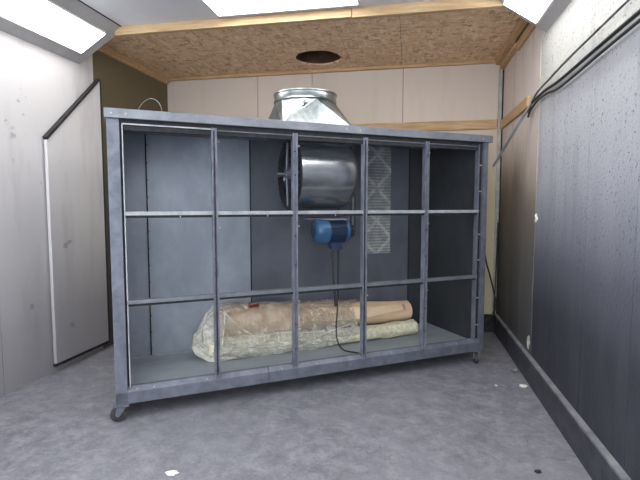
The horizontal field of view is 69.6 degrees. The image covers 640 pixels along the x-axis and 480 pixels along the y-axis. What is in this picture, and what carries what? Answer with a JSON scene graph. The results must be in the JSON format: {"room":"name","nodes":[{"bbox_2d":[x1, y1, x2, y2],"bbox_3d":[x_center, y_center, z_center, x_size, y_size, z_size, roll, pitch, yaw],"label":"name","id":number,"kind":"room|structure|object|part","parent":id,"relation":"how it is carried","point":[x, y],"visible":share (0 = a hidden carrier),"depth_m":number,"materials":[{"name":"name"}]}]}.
{"room":"spray paint booth","nodes":[
{"label":"spray paint booth","id":0,"kind":"room"},
{"bbox_2d":[0,30,167,396],"bbox_3d":[-2.887,-0.435,1.758,0.106,3.600,9.100,1,4,11],"label":"wall","id":1,"kind":"structure","parent":0,"point":[38,85],"depth_m":3.88,"materials":[{"name":"white paint"}]},
{"bbox_3d":[-2.636,-0.224,2.942,0.055,3.000,1.194,1,4,11],"label":"booth panel","id":2,"kind":"part","parent":1,"relation":"part of","materials":[{"name":"grey metal"}]},
{"bbox_3d":[-2.408,-0.313,4.117,0.055,3.000,1.194,1,4,11],"label":"booth panel","id":3,"kind":"part","parent":1,"relation":"part of","materials":[{"name":"grey metal"}]},
{"bbox_2d":[42,79,109,366],"bbox_3d":[-2.295,-0.241,4.369,0.047,2.707,0.750,1,4,11],"label":"door","id":4,"kind":"structure","parent":1,"relation":"in","point":[73,146],"depth_m":4.35,"materials":[{"name":"grey metal"}]},
{"bbox_2d":[96,44,167,84],"bbox_3d":[-2.131,-1.997,5.197,0.040,0.084,1.554,1,4,11],"label":"trim","id":5,"kind":"structure","parent":1,"relation":"attached to","point":[104,49],"depth_m":5.18,"materials":[{"name":"brown wood"}]},
{"bbox_2d":[0,0,571,77],"bbox_3d":[-0.799,-1.792,1.248,4.300,0.715,9.100,1,4,11],"label":"ceiling","id":6,"kind":"structure","parent":0,"point":[472,35],"depth_m":4.49,"materials":[{"name":"brown wood"}]},
{"bbox_2d":[0,0,107,53],"bbox_3d":[-2.204,-1.765,3.628,0.293,0.181,1.260,1,4,11],"label":"light","id":7,"kind":"object","parent":6,"relation":"attached to","point":[47,19],"visible":1,"depth_m":3.74,"materials":[{"name":"white plastic"}]},
{"bbox_3d":[-2.205,-1.789,3.639,0.508,0.325,1.436,1,4,11],"label":"sloped panel","id":8,"kind":"part","parent":6,"relation":"part of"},
{"bbox_3d":[-2.043,-1.713,0.572,0.976,0.050,7.290,1,4,11],"label":"booth ceiling panel","id":9,"kind":"part","parent":6,"relation":"part of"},
{"bbox_2d":[115,8,351,36],"bbox_3d":[-0.813,-1.917,4.064,2.200,0.074,0.050,1,4,11],"label":"trim","id":10,"kind":"structure","parent":6,"relation":"attached to","point":[341,13],"depth_m":4.03,"materials":[{"name":"brown wood"}]},
{"bbox_2d":[201,0,360,16],"bbox_3d":[-0.339,-1.904,3.541,1.240,0.019,0.660,1,4,11],"label":"recessed light","id":11,"kind":"object","parent":6,"relation":"in","point":[220,8],"visible":1,"depth_m":3.76,"materials":[{"name":"white plastic"}]},
{"bbox_3d":[-1.007,-1.698,0.372,1.126,0.050,7.290,1,4,11],"label":"booth ceiling panel","id":12,"kind":"part","parent":6,"relation":"part of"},
{"bbox_3d":[0.092,-1.682,0.159,1.106,0.050,7.290,1,4,11],"label":"booth ceiling panel","id":13,"kind":"part","parent":6,"relation":"part of","materials":[{"name":"white"}]},
{"bbox_2d":[352,0,505,18],"bbox_3d":[0.868,-1.889,3.740,1.215,0.080,0.050,1,4,11],"label":"trim","id":14,"kind":"structure","parent":6,"relation":"attached to","point":[439,6],"depth_m":3.73,"materials":[{"name":"brown wood"}]},
{"bbox_2d":[501,0,554,24],"bbox_3d":[1.434,-1.716,2.948,0.278,0.190,1.305,1,4,11],"label":"light","id":15,"kind":"object","parent":6,"relation":"attached to","point":[534,11],"visible":1,"depth_m":3.43,"materials":[{"name":"white plastic"}]},
{"bbox_3d":[1.448,-1.730,2.934,0.474,0.334,1.436,1,4,11],"label":"sloped panel","id":16,"kind":"part","parent":6,"relation":"part of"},
{"bbox_2d":[0,332,591,479],"bbox_3d":[-0.789,1.427,1.543,4.700,0.080,9.200,1,4,11],"label":"floor","id":17,"kind":"structure","parent":0,"point":[446,417],"depth_m":3.10,"materials":[{"name":"concrete"}]},
{"bbox_2d":[165,470,178,475],"bbox_3d":[-0.828,1.304,2.575,0.082,0.009,0.052,0,4,0],"label":"paper scrap","id":18,"kind":"object","parent":17,"relation":"on","point":[170,472],"visible":1,"depth_m":2.57,"materials":[{"name":"white paper"}]},
{"bbox_2d":[103,107,492,421],"bbox_3d":[-0.081,0.124,4.071,3.275,2.135,0.865,-2,5,-22],"label":"tall cabinet","id":19,"kind":"object","parent":17,"relation":"on","point":[198,217],"visible":0.95,"depth_m":4.04,"materials":[{"name":"metal"}]},
{"bbox_3d":[-1.382,0.162,3.140,0.078,1.950,0.070,-2,5,-22],"label":"corner post","id":20,"kind":"part","parent":19,"relation":"part of","materials":[{"name":"metal"}]},
{"bbox_3d":[-1.380,1.150,3.199,0.100,0.019,0.080,-1,5,-16],"label":"mounting plate","id":21,"kind":"part","parent":19,"relation":"part of","materials":[{"name":"metal"}]},
{"bbox_3d":[-1.056,-0.188,3.232,0.587,0.026,0.051,-2,5,-22],"label":"cross rail","id":22,"kind":"part","parent":19,"relation":"part of","materials":[{"name":"metal"}]},
{"bbox_3d":[-1.056,0.419,3.278,0.587,0.026,0.051,-2,5,-22],"label":"cross rail","id":23,"kind":"part","parent":19,"relation":"part of","materials":[{"name":"metal"}]},
{"bbox_3d":[-0.482,-0.206,3.469,0.573,0.026,0.051,-2,5,-22],"label":"cross rail","id":24,"kind":"part","parent":19,"relation":"part of","materials":[{"name":"metal"}]},
{"bbox_3d":[-0.482,0.402,3.515,0.573,0.026,0.051,-2,5,-22],"label":"cross rail","id":25,"kind":"part","parent":19,"relation":"part of","materials":[{"name":"metal"}]},
{"bbox_3d":[0.064,1.037,3.802,3.205,0.115,0.060,-2,5,-22],"label":"rail","id":26,"kind":"part","parent":19,"relation":"part of","materials":[{"name":"metal"}]},
{"bbox_3d":[0.068,-0.836,3.662,3.035,0.112,0.038,-2,5,-22],"label":"rail","id":27,"kind":"part","parent":19,"relation":"part of","materials":[{"name":"grey metal"}]},
{"bbox_2d":[269,88,350,124],"bbox_3d":[-0.119,-1.097,3.997,0.690,0.310,0.650,-2,5,-22],"label":"adapter","id":28,"kind":"object","parent":19,"relation":"on","point":[315,105],"visible":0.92,"depth_m":3.74,"materials":[{"name":"metal"}]},
{"bbox_2d":[208,319,418,358],"bbox_3d":[0.003,0.892,4.254,2.053,0.182,0.222,-2,5,-22],"label":"roll","id":29,"kind":"object","parent":19,"relation":"on","point":[408,327],"visible":0.74,"depth_m":4.13,"materials":[{"name":"beige fabric"}]},
{"bbox_2d":[191,299,359,361],"bbox_3d":[-0.325,0.760,4.192,1.660,0.444,0.424,-2,5,-22],"label":"wrap","id":30,"kind":"object","parent":29,"relation":"on","point":[201,338],"visible":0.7,"depth_m":3.96,"materials":[{"name":"white"}]},
{"bbox_2d":[213,300,411,336],"bbox_3d":[-0.001,0.705,4.400,1.968,0.314,0.289,-2,5,-22],"label":"paper roll","id":31,"kind":"object","parent":29,"relation":"on","point":[275,320],"visible":0.85,"depth_m":4.23,"materials":[{"name":"beige paper"}]},
{"bbox_2d":[277,140,357,237],"bbox_3d":[-0.037,-0.457,4.069,0.710,0.894,0.614,-2,5,-22],"label":"fan","id":32,"kind":"object","parent":19,"relation":"hanging from","point":[327,171],"visible":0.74,"depth_m":3.86,"materials":[{"name":"silver metal"}]},
{"bbox_2d":[311,194,355,248],"bbox_3d":[0.119,-0.163,4.026,0.388,0.485,0.212,-2,5,-22],"label":"motor","id":33,"kind":"object","parent":32,"relation":"attached to","point":[333,232],"visible":0.98,"depth_m":3.96,"materials":[{"name":"blue paint"}]},
{"bbox_2d":[331,249,336,306],"bbox_3d":[0.124,0.335,4.072,0.059,0.516,0.033,-2,5,-22],"label":"conduit","id":34,"kind":"object","parent":33,"relation":"hanging from","point":[332,250],"visible":0.94,"depth_m":4.06,"materials":[{"name":"plastic"}]},
{"bbox_2d":[336,249,359,352],"bbox_3d":[0.274,0.539,4.021,0.278,0.914,0.042,1,5,18],"label":"cable","id":35,"kind":"object","parent":33,"relation":"hanging from","point":[337,249],"visible":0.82,"depth_m":4.06,"materials":[{"name":"black rubber"}]},
{"bbox_3d":[0.084,-0.224,3.703,0.568,0.026,0.051,-2,5,-22],"label":"cross rail","id":36,"kind":"part","parent":19,"relation":"part of","materials":[{"name":"metal"}]},
{"bbox_3d":[0.084,0.384,3.749,0.568,0.026,0.051,-2,5,-22],"label":"cross rail","id":37,"kind":"part","parent":19,"relation":"part of","materials":[{"name":"metal"}]},
{"bbox_2d":[367,147,390,253],"bbox_3d":[0.587,-0.403,4.719,0.316,1.088,0.012,-2,5,-22],"label":"sheet","id":38,"kind":"object","parent":19,"relation":"hanging from","point":[379,158],"visible":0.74,"depth_m":4.72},
{"bbox_3d":[0.645,0.366,3.981,0.563,0.026,0.051,-2,5,-22],"label":"cross rail","id":39,"kind":"part","parent":19,"relation":"part of","materials":[{"name":"metal"}]},
{"bbox_3d":[0.645,-0.241,3.934,0.563,0.026,0.051,-2,5,-22],"label":"cross rail","id":40,"kind":"part","parent":19,"relation":"part of","materials":[{"name":"metal"}]},
{"bbox_3d":[1.201,0.349,4.210,0.556,0.026,0.051,-2,5,-22],"label":"cross rail","id":41,"kind":"part","parent":19,"relation":"part of","materials":[{"name":"metal"}]},
{"bbox_3d":[1.201,-0.259,4.164,0.556,0.026,0.051,-2,5,-22],"label":"cross rail","id":42,"kind":"part","parent":19,"relation":"part of","materials":[{"name":"metal"}]},
{"bbox_3d":[1.520,0.071,4.338,0.050,1.950,0.070,-2,5,-22],"label":"corner post","id":43,"kind":"part","parent":19,"relation":"part of","materials":[{"name":"metal"}]},
{"bbox_2d":[167,34,499,313],"bbox_3d":[0.044,-0.740,5.772,4.330,3.600,0.120,1,4,11],"label":"wall","id":44,"kind":"structure","parent":0,"point":[461,92],"depth_m":5.48,"materials":[{"name":"beige paint"}]},
{"bbox_2d":[168,59,495,81],"bbox_3d":[0.043,-2.052,5.588,4.100,0.035,0.047,1,4,11],"label":"trim","id":45,"kind":"structure","parent":44,"relation":"attached to","point":[493,61],"depth_m":5.54,"materials":[{"name":"brown wood"}]},
{"bbox_2d":[351,119,496,130],"bbox_3d":[0.030,-1.355,5.651,4.070,0.105,0.030,1,4,11],"label":"trim","id":46,"kind":"structure","parent":44,"relation":"attached to","point":[464,124],"depth_m":5.37,"materials":[{"name":"brown wood"}]},
{"bbox_2d":[483,314,493,331],"bbox_3d":[0.044,0.956,5.829,4.098,0.210,0.020,1,4,11],"label":"baseboard","id":47,"kind":"structure","parent":44,"relation":"attached to","point":[488,325],"depth_m":5.44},
{"bbox_2d":[492,69,503,313],"bbox_3d":[2.051,-0.525,5.322,0.037,2.820,0.030,1,4,11],"label":"trim","id":48,"kind":"structure","parent":44,"relation":"attached to","point":[500,70],"depth_m":5.29,"materials":[{"name":"metal"}]},
{"bbox_2d":[497,0,639,479],"bbox_3d":[1.302,-0.373,0.949,0.122,3.600,9.100,1,4,11],"label":"wall","id":49,"kind":"structure","parent":0,"point":[569,279],"depth_m":2.84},
{"bbox_2d":[484,258,496,321],"bbox_3d":[1.908,0.510,5.257,0.263,0.920,0.073,-1,4,-12],"label":"power cable","id":50,"kind":"object","parent":49,"relation":"attached to","point":[490,317],"visible":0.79,"depth_m":5.28,"materials":[{"name":"black rubber"}]},
{"bbox_2d":[493,222,499,339],"bbox_3d":[1.989,0.439,5.141,0.028,1.257,0.453,1,4,14],"label":"power cable","id":51,"kind":"object","parent":49,"relation":"attached to","point":[497,222],"visible":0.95,"depth_m":5.30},
{"bbox_2d":[500,40,516,69],"bbox_3d":[1.993,-1.958,4.851,0.050,0.109,0.740,1,4,11],"label":"trim","id":52,"kind":"structure","parent":49,"relation":"attached to","point":[512,51],"depth_m":4.80,"materials":[{"name":"brown wood"}]},
{"bbox_2d":[496,18,527,64],"bbox_3d":[1.859,-1.948,4.426,0.049,0.064,1.554,1,4,11],"label":"trim","id":53,"kind":"structure","parent":49,"relation":"attached to","point":[521,24],"depth_m":4.44,"materials":[{"name":"brown wood"}]},
{"bbox_2d":[492,101,531,166],"bbox_3d":[1.700,-0.927,4.082,0.027,0.524,0.426,-2,5,-25],"label":"rod","id":54,"kind":"object","parent":49,"relation":"attached to","point":[530,103],"visible":0.99,"depth_m":4.06,"materials":[{"name":"grey metal"}]},
{"bbox_2d":[500,96,529,129],"bbox_3d":[1.956,-1.265,4.663,0.030,0.095,1.235,1,4,11],"label":"trim","id":55,"kind":"structure","parent":49,"relation":"attached to","point":[521,107],"depth_m":4.49,"materials":[{"name":"brown wood"}]},
{"bbox_2d":[516,22,535,50],"bbox_3d":[1.851,-1.884,4.072,0.030,0.139,0.850,1,4,11],"label":"trim","id":56,"kind":"structure","parent":49,"relation":"attached to","point":[529,28],"depth_m":4.18,"materials":[{"name":"brown wood"}]},
{"bbox_2d":[527,335,529,348],"bbox_3d":[1.810,0.887,3.988,0.032,0.123,0.087,1,4,11],"label":"plaster patch","id":57,"kind":"object","parent":49,"relation":"attached to","point":[528,337],"visible":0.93,"depth_m":3.97,"materials":[{"name":"white paint"}]},
{"bbox_3d":[1.791,-0.272,3.580,0.076,3.000,0.495,1,4,11],"label":"booth panel","id":58,"kind":"part","parent":49,"relation":"part of","materials":[{"name":"grey metal"}]},
{"bbox_2d":[494,314,630,479],"bbox_3d":[1.219,1.314,1.042,0.041,0.222,8.999,1,4,11],"label":"baseboard","id":59,"kind":"structure","parent":49,"relation":"attached to","point":[598,462],"depth_m":2.97,"materials":[{"name":"grey metal"}]},
{"bbox_3d":[1.684,-0.231,3.032,0.076,3.000,0.615,1,4,11],"label":"booth panel","id":60,"kind":"part","parent":49,"relation":"part of","materials":[{"name":"grey metal"}]},
{"bbox_2d":[531,0,629,100],"bbox_3d":[1.458,-1.083,2.163,0.016,0.126,3.642,1,4,11],"label":"conduit","id":61,"kind":"object","parent":49,"relation":"attached to","point":[624,3],"visible":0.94,"depth_m":2.72,"materials":[{"name":"metal"}]},
{"bbox_2d":[527,18,639,117],"bbox_3d":[1.468,-0.979,2.210,0.026,0.094,3.723,1,4,11],"label":"cable","id":62,"kind":"object","parent":49,"relation":"attached to","point":[637,22],"visible":1,"depth_m":2.62,"materials":[{"name":"black rubber"}]},
{"bbox_2d":[528,9,639,111],"bbox_3d":[1.465,-1.009,2.200,0.030,0.095,3.706,1,4,11],"label":"cable","id":63,"kind":"object","parent":49,"relation":"attached to","point":[637,13],"visible":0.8,"depth_m":2.59,"materials":[{"name":"black rubber"}]},
{"bbox_3d":[1.566,-0.184,2.425,0.076,3.000,0.615,1,4,11],"label":"booth panel","id":64,"kind":"part","parent":49,"relation":"part of","materials":[{"name":"grey metal"}]},
{"bbox_3d":[1.393,-0.117,1.534,0.076,3.000,1.195,1,4,11],"label":"booth panel","id":65,"kind":"part","parent":49,"relation":"part of","materials":[{"name":"grey metal"}]}
]}

